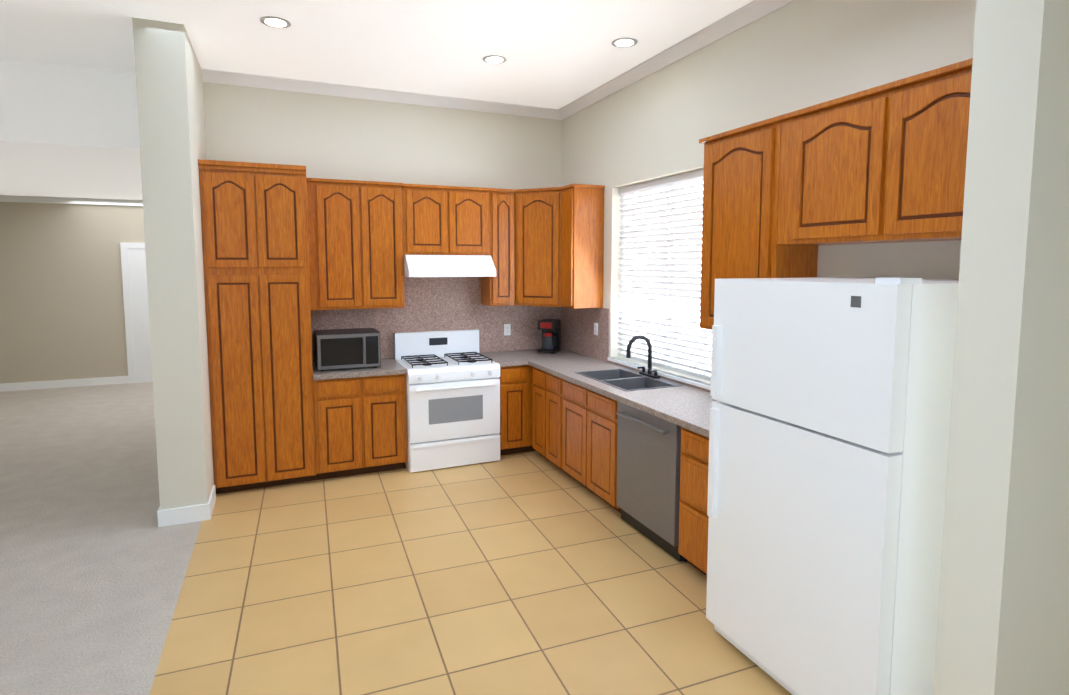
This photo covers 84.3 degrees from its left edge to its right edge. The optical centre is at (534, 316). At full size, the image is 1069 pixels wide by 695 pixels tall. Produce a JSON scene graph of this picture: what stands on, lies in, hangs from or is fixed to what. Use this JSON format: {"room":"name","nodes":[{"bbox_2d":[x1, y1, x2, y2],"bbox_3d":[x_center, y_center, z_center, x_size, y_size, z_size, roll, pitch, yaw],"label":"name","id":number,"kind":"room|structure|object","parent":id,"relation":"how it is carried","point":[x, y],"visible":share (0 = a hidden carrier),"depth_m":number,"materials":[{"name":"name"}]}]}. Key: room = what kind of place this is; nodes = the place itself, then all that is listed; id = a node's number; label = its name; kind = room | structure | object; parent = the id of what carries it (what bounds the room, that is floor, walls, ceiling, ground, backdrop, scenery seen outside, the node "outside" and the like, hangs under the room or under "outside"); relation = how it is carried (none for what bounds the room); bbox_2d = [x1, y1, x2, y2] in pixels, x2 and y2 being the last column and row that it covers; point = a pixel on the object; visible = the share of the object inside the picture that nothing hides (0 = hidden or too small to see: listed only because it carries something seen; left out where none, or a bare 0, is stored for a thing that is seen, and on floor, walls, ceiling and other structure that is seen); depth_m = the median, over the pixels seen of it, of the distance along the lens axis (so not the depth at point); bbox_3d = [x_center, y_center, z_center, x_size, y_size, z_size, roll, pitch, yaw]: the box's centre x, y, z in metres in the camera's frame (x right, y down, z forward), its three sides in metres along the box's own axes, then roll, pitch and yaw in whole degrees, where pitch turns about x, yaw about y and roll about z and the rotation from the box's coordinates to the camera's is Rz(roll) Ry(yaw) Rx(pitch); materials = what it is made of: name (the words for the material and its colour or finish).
{"room":"kitchen","nodes":[
{"label":"kitchen","id":0,"kind":"room"},
{"bbox_2d":[0,128,141,199],"bbox_3d":[-4.345,-1.752,8.304,7.150,0.100,6.900,-2,5,-23],"label":"ceiling","id":1,"kind":"structure","parent":0,"point":[54,164],"depth_m":5.80,"materials":[{"name":"paint"}]},
{"bbox_2d":[0,202,144,383],"bbox_3d":[-6.597,-0.356,8.869,3.360,2.780,0.150,-2,5,-23],"label":"wall","id":2,"kind":"structure","parent":0,"point":[62,315],"depth_m":8.65,"materials":[{"name":"paint"}]},
{"bbox_2d":[0,376,128,391],"bbox_3d":[-6.558,0.977,8.914,3.375,0.115,0.015,-2,5,-23],"label":"baseboard","id":3,"kind":"structure","parent":2,"relation":"attached to","point":[18,386],"depth_m":8.73,"materials":[{"name":"white paint"}]},
{"bbox_2d":[0,195,142,205],"bbox_3d":[-5.205,-1.816,10.118,7.000,0.090,1.650,-2,5,-23],"label":"crown molding","id":4,"kind":"structure","parent":2,"relation":"attached to","point":[58,200],"depth_m":8.56,"materials":[{"name":"white wood"}]},
{"bbox_2d":[120,243,152,383],"bbox_3d":[-5.697,-0.058,9.132,1.080,2.140,0.116,-2,5,-23],"label":"door","id":5,"kind":"structure","parent":2,"relation":"in","point":[136,306],"depth_m":8.99,"materials":[{"name":"white metal"}]},
{"bbox_2d":[0,382,201,694],"bbox_3d":[-4.383,1.469,4.254,3.670,0.050,14.800,-2,5,-23],"label":"floor","id":6,"kind":"structure","parent":0,"point":[94,560],"depth_m":3.82,"materials":[{"name":"grey carpet"}]},
{"bbox_2d":[132,17,213,509],"bbox_3d":[-2.668,-0.284,4.491,0.290,3.400,1.040,-2,5,-23],"label":"wall","id":7,"kind":"structure","parent":0,"point":[170,107],"depth_m":4.03,"materials":[{"name":"paint"}]},
{"bbox_2d":[157,507,170,526],"bbox_3d":[-2.748,1.370,4.437,0.015,0.115,0.770,-2,5,-23],"label":"baseboard","id":8,"kind":"structure","parent":7,"relation":"attached to","point":[162,515],"depth_m":4.09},
{"bbox_2d":[206,485,215,519],"bbox_3d":[-2.394,1.374,4.386,0.015,0.115,0.395,-2,5,-23],"label":"baseboard","id":9,"kind":"structure","parent":7,"relation":"attached to","point":[210,505],"depth_m":4.29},
{"bbox_2d":[0,0,752,108],"bbox_3d":[-2.311,-1.957,3.537,7.150,0.100,3.400,-2,5,-23],"label":"ceiling","id":10,"kind":"structure","parent":0,"point":[557,54],"depth_m":4.17,"materials":[{"name":"paint"}]},
{"bbox_2d":[260,16,290,27],"bbox_3d":[-1.704,-1.934,3.888,0.190,0.006,0.190,-2,5,-23],"label":"recessed light","id":11,"kind":"object","parent":10,"relation":"in","point":[274,22],"visible":1,"depth_m":3.88,"materials":[{"name":"white"}]},
{"bbox_2d":[482,55,506,63],"bbox_3d":[-0.310,-1.996,4.593,0.190,0.006,0.190,-2,5,-23],"label":"recessed light","id":12,"kind":"object","parent":10,"relation":"in","point":[494,59],"visible":1,"depth_m":4.58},
{"bbox_2d":[611,37,637,47],"bbox_3d":[0.646,-1.965,4.244,0.190,0.006,0.190,-2,5,-23],"label":"recessed light","id":13,"kind":"object","parent":10,"relation":"in","point":[625,42],"visible":1,"depth_m":4.23,"materials":[{"name":"white"}]},
{"bbox_2d":[203,82,561,303],"bbox_3d":[-1.219,-0.402,5.838,3.440,3.400,0.300,-2,5,-23],"label":"wall","id":14,"kind":"structure","parent":0,"point":[329,137],"depth_m":5.47,"materials":[{"name":"paint"}]},
{"bbox_2d":[306,178,373,309],"bbox_3d":[-1.752,-0.628,5.243,0.508,1.115,0.328,-2,5,-23],"label":"upper cabinet","id":15,"kind":"object","parent":14,"relation":"attached to","point":[338,210],"depth_m":5.10,"materials":[{"name":"brown wood"}]},
{"bbox_2d":[201,68,556,119],"bbox_3d":[-1.250,-2.034,5.476,3.210,0.085,0.075,-2,5,-23],"label":"crown molding","id":16,"kind":"structure","parent":14,"relation":"attached to","point":[211,76],"depth_m":5.36,"materials":[{"name":"white wood"}]},
{"bbox_2d":[370,181,405,307],"bbox_3d":[-1.441,-0.639,5.376,0.441,1.115,0.328,-2,5,-23],"label":"upper cabinet","id":17,"kind":"object","parent":14,"relation":"attached to","point":[387,199],"depth_m":5.26,"materials":[{"name":"brown wood"}]},
{"bbox_2d":[406,184,457,254],"bbox_3d":[-1.017,-0.892,5.537,0.478,0.630,0.328,-2,5,-23],"label":"upper cabinet","id":18,"kind":"object","parent":14,"relation":"attached to","point":[431,210],"depth_m":5.40,"materials":[{"name":"brown wood"}]},
{"bbox_2d":[311,277,559,362],"bbox_3d":[-0.888,-0.008,5.844,2.526,0.782,0.010,-2,5,-23],"label":"backsplash","id":19,"kind":"structure","parent":14,"relation":"attached to","point":[441,303],"depth_m":5.84,"materials":[{"name":"stone"}]},
{"bbox_2d":[504,324,510,334],"bbox_3d":[-0.280,0.137,6.108,0.070,0.116,0.008,-2,5,-23],"label":"electrical outlet","id":20,"kind":"object","parent":19,"relation":"attached to","point":[507,329],"visible":1,"depth_m":6.11,"materials":[{"name":"white plastic"}]},
{"bbox_2d":[404,255,495,276],"bbox_3d":[-0.826,-0.475,5.560,0.813,0.202,0.501,-2,5,-23],"label":"range hood","id":21,"kind":"object","parent":14,"relation":"attached to","point":[449,266],"visible":0.92,"depth_m":5.37,"materials":[{"name":"white metal"}]},
{"bbox_2d":[458,186,489,254],"bbox_3d":[-0.703,-0.904,5.671,0.477,0.630,0.328,-2,5,-23],"label":"upper cabinet","id":22,"kind":"object","parent":14,"relation":"attached to","point":[473,202],"depth_m":5.55,"materials":[{"name":"brown wood"}]},
{"bbox_2d":[480,188,509,305],"bbox_3d":[-0.325,-0.671,5.822,0.316,1.120,0.389,-2,5,-23],"label":"upper cabinet","id":23,"kind":"object","parent":14,"relation":"attached to","point":[495,291],"depth_m":5.69,"materials":[{"name":"brown wood"}]},
{"bbox_2d":[510,187,553,306],"bbox_3d":[0.090,-0.673,5.842,0.708,1.120,0.679,-2,5,-23],"label":"upper cabinet","id":24,"kind":"object","parent":14,"relation":"attached to","point":[543,246],"depth_m":5.66,"materials":[{"name":"brown wood"}]},
{"bbox_2d":[149,451,791,694],"bbox_3d":[0.323,1.634,2.365,3.480,0.050,7.600,-2,5,-23],"label":"floor","id":25,"kind":"structure","parent":0,"point":[530,573],"depth_m":3.23,"materials":[{"name":"beige tile"}]},
{"bbox_2d":[198,159,315,493],"bbox_3d":[-2.268,0.089,4.911,0.746,2.585,0.643,-2,5,-23],"label":"pantry cabinet","id":26,"kind":"object","parent":25,"relation":"on","point":[254,219],"visible":0.98,"depth_m":4.62,"materials":[{"name":"brown wood"}]},
{"bbox_2d":[312,358,406,479],"bbox_3d":[-1.575,0.895,5.275,0.753,0.915,0.653,-2,5,-23],"label":"base cabinet","id":27,"kind":"object","parent":25,"relation":"on","point":[360,420],"visible":0.98,"depth_m":5.00,"materials":[{"name":"brown wood"}]},
{"bbox_2d":[314,328,380,370],"bbox_3d":[-1.648,0.285,5.198,0.520,0.311,0.443,-2,5,-23],"label":"microwave","id":28,"kind":"object","parent":27,"relation":"on","point":[346,348],"visible":1,"depth_m":5.03,"materials":[{"name":"black plastic"}]},
{"bbox_2d":[394,329,499,472],"bbox_3d":[-0.817,0.750,5.523,0.835,1.160,0.738,-2,5,-23],"label":"stove","id":29,"kind":"object","parent":25,"relation":"on","point":[453,397],"visible":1,"depth_m":5.28,"materials":[{"name":"white metal"}]},
{"bbox_2d":[499,364,527,454],"bbox_3d":[-0.320,0.866,5.828,0.300,0.874,0.628,-2,5,-23],"label":"base cabinet","id":30,"kind":"object","parent":25,"relation":"on","point":[513,433],"depth_m":5.55,"materials":[{"name":"brown wood"}]},
{"bbox_2d":[528,368,616,482],"bbox_3d":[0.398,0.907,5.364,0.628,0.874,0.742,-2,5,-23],"label":"base cabinet","id":31,"kind":"object","parent":25,"relation":"on","point":[558,409],"depth_m":4.84,"materials":[{"name":"brown wood"}]},
{"bbox_2d":[480,348,583,367],"bbox_3d":[-0.021,0.401,5.902,0.940,0.040,0.653,-2,5,-23],"label":"countertop","id":32,"kind":"structure","parent":31,"relation":"on","point":[505,359],"depth_m":5.78,"materials":[{"name":"grey stone"}]},
{"bbox_2d":[538,319,559,353],"bbox_3d":[0.150,0.200,6.056,0.180,0.330,0.223,2,5,18],"label":"coffee maker","id":33,"kind":"object","parent":32,"relation":"on","point":[550,328],"visible":1,"depth_m":5.99,"materials":[{"name":"black plastic"}]},
{"bbox_2d":[528,356,716,439],"bbox_3d":[0.774,0.531,4.422,0.653,0.040,2.705,-2,5,-23],"label":"countertop","id":34,"kind":"structure","parent":31,"relation":"on","point":[685,406],"depth_m":4.09,"materials":[{"name":"grey stone"}]},
{"bbox_2d":[576,368,679,415],"bbox_3d":[0.719,0.583,4.652,0.496,0.195,0.796,-2,5,-23],"label":"sink","id":35,"kind":"object","parent":34,"relation":"in","point":[626,379],"depth_m":4.62,"materials":[{"name":"grey metal"}]},
{"bbox_2d":[626,335,659,378],"bbox_3d":[0.833,0.312,4.677,0.242,0.337,0.220,-2,5,-23],"label":"faucet","id":36,"kind":"object","parent":34,"relation":"on","point":[655,375],"visible":1,"depth_m":4.67,"materials":[{"name":"metal"}]},
{"bbox_2d":[616,401,687,561],"bbox_3d":[0.973,1.034,3.957,0.671,0.868,0.675,-2,5,-23],"label":"dishwasher","id":37,"kind":"object","parent":25,"relation":"on","point":[648,472],"visible":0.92,"depth_m":3.78,"materials":[{"name":"grey metal"}]},
{"bbox_2d":[678,428,708,575],"bbox_3d":[1.227,1.076,3.439,0.632,0.874,0.460,-2,5,-23],"label":"base cabinet","id":38,"kind":"object","parent":25,"relation":"on","point":[694,458],"depth_m":3.38,"materials":[{"name":"brown wood"}]},
{"bbox_2d":[706,277,958,694],"bbox_3d":[1.399,0.704,2.585,0.895,1.765,0.890,-2,5,-23],"label":"fridge","id":39,"kind":"object","parent":25,"relation":"on","point":[830,412],"visible":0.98,"depth_m":2.21,"materials":[{"name":"white metal"}]},
{"bbox_2d":[561,0,975,384],"bbox_3d":[1.852,-0.141,2.870,0.150,3.400,7.600,-2,5,-23],"label":"wall","id":40,"kind":"structure","parent":0,"point":[795,55],"depth_m":3.58,"materials":[{"name":"paint"}]},
{"bbox_2d":[554,184,604,308],"bbox_3d":[0.405,-0.645,5.522,0.384,1.120,0.297,-2,5,-23],"label":"upper cabinet","id":41,"kind":"object","parent":40,"relation":"attached to","point":[578,208],"depth_m":5.41,"materials":[{"name":"brown wood"}]},
{"bbox_2d":[560,307,709,391],"bbox_3d":[0.966,0.233,4.763,0.010,0.492,3.466,-2,5,-23],"label":"backsplash","id":42,"kind":"structure","parent":40,"relation":"attached to","point":[577,335],"depth_m":5.78,"materials":[{"name":"stone"}]},
{"bbox_2d":[594,323,597,334],"bbox_3d":[0.584,0.119,5.623,0.008,0.116,0.070,-2,5,-23],"label":"electrical outlet","id":43,"kind":"object","parent":42,"relation":"attached to","point":[595,328],"visible":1,"depth_m":5.61,"materials":[{"name":"white plastic"}]},
{"bbox_2d":[607,182,711,389],"bbox_3d":[1.049,-0.320,4.704,0.170,1.565,1.520,-2,5,-23],"label":"window","id":44,"kind":"structure","parent":40,"relation":"in","point":[678,330],"depth_m":4.82,"materials":[{"name":"white plastic"}]},
{"bbox_2d":[617,169,711,379],"bbox_3d":[1.063,-0.337,4.708,0.029,1.524,1.468,-2,5,-23],"label":"window blinds","id":45,"kind":"object","parent":44,"relation":"attached to","point":[697,176],"visible":0.71,"depth_m":4.74,"materials":[{"name":"white plastic"}]},
{"bbox_2d":[557,0,794,119],"bbox_3d":[1.151,-1.697,4.084,0.075,0.513,4.575,-2,5,-23],"label":"crown molding","id":46,"kind":"structure","parent":40,"relation":"attached to","point":[744,15],"depth_m":4.27,"materials":[{"name":"white wood"}]},
{"bbox_2d":[699,116,817,329],"bbox_3d":[1.308,-0.493,3.497,0.328,1.180,0.615,-2,5,-23],"label":"upper cabinet","id":47,"kind":"object","parent":40,"relation":"attached to","point":[738,219],"depth_m":3.36,"materials":[{"name":"brown wood"}]},
{"bbox_2d":[775,90,866,245],"bbox_3d":[1.565,-0.695,2.880,0.328,0.668,0.681,-2,5,-23],"label":"upper cabinet","id":48,"kind":"object","parent":40,"relation":"attached to","point":[785,195],"depth_m":2.87,"materials":[{"name":"brown wood"}]},
{"bbox_2d":[859,58,972,243],"bbox_3d":[1.790,-0.650,2.359,0.328,0.668,0.740,-2,5,-23],"label":"upper cabinet","id":49,"kind":"object","parent":40,"relation":"attached to","point":[915,152],"depth_m":2.44,"materials":[{"name":"brown wood"}]},
{"bbox_2d":[933,0,1068,694],"bbox_3d":[1.717,-0.055,1.879,0.885,3.400,0.170,-2,5,-23],"label":"wall","id":50,"kind":"structure","parent":0,"point":[1003,619],"depth_m":1.71,"materials":[{"name":"paint"}]},
{"bbox_3d":[-6.138,-0.184,3.352,0.150,3.400,14.800,-2,5,-23],"label":"wall","id":51,"kind":"structure","parent":0,"visible":0},
{"bbox_2d":[0,59,138,136],"bbox_3d":[-4.592,-1.731,4.511,3.710,0.520,0.150,-2,5,-23],"label":"bulkhead","id":52,"kind":"object","parent":51,"relation":"attached to","point":[42,97],"depth_m":4.78,"materials":[{"name":"paint"}]}
]}

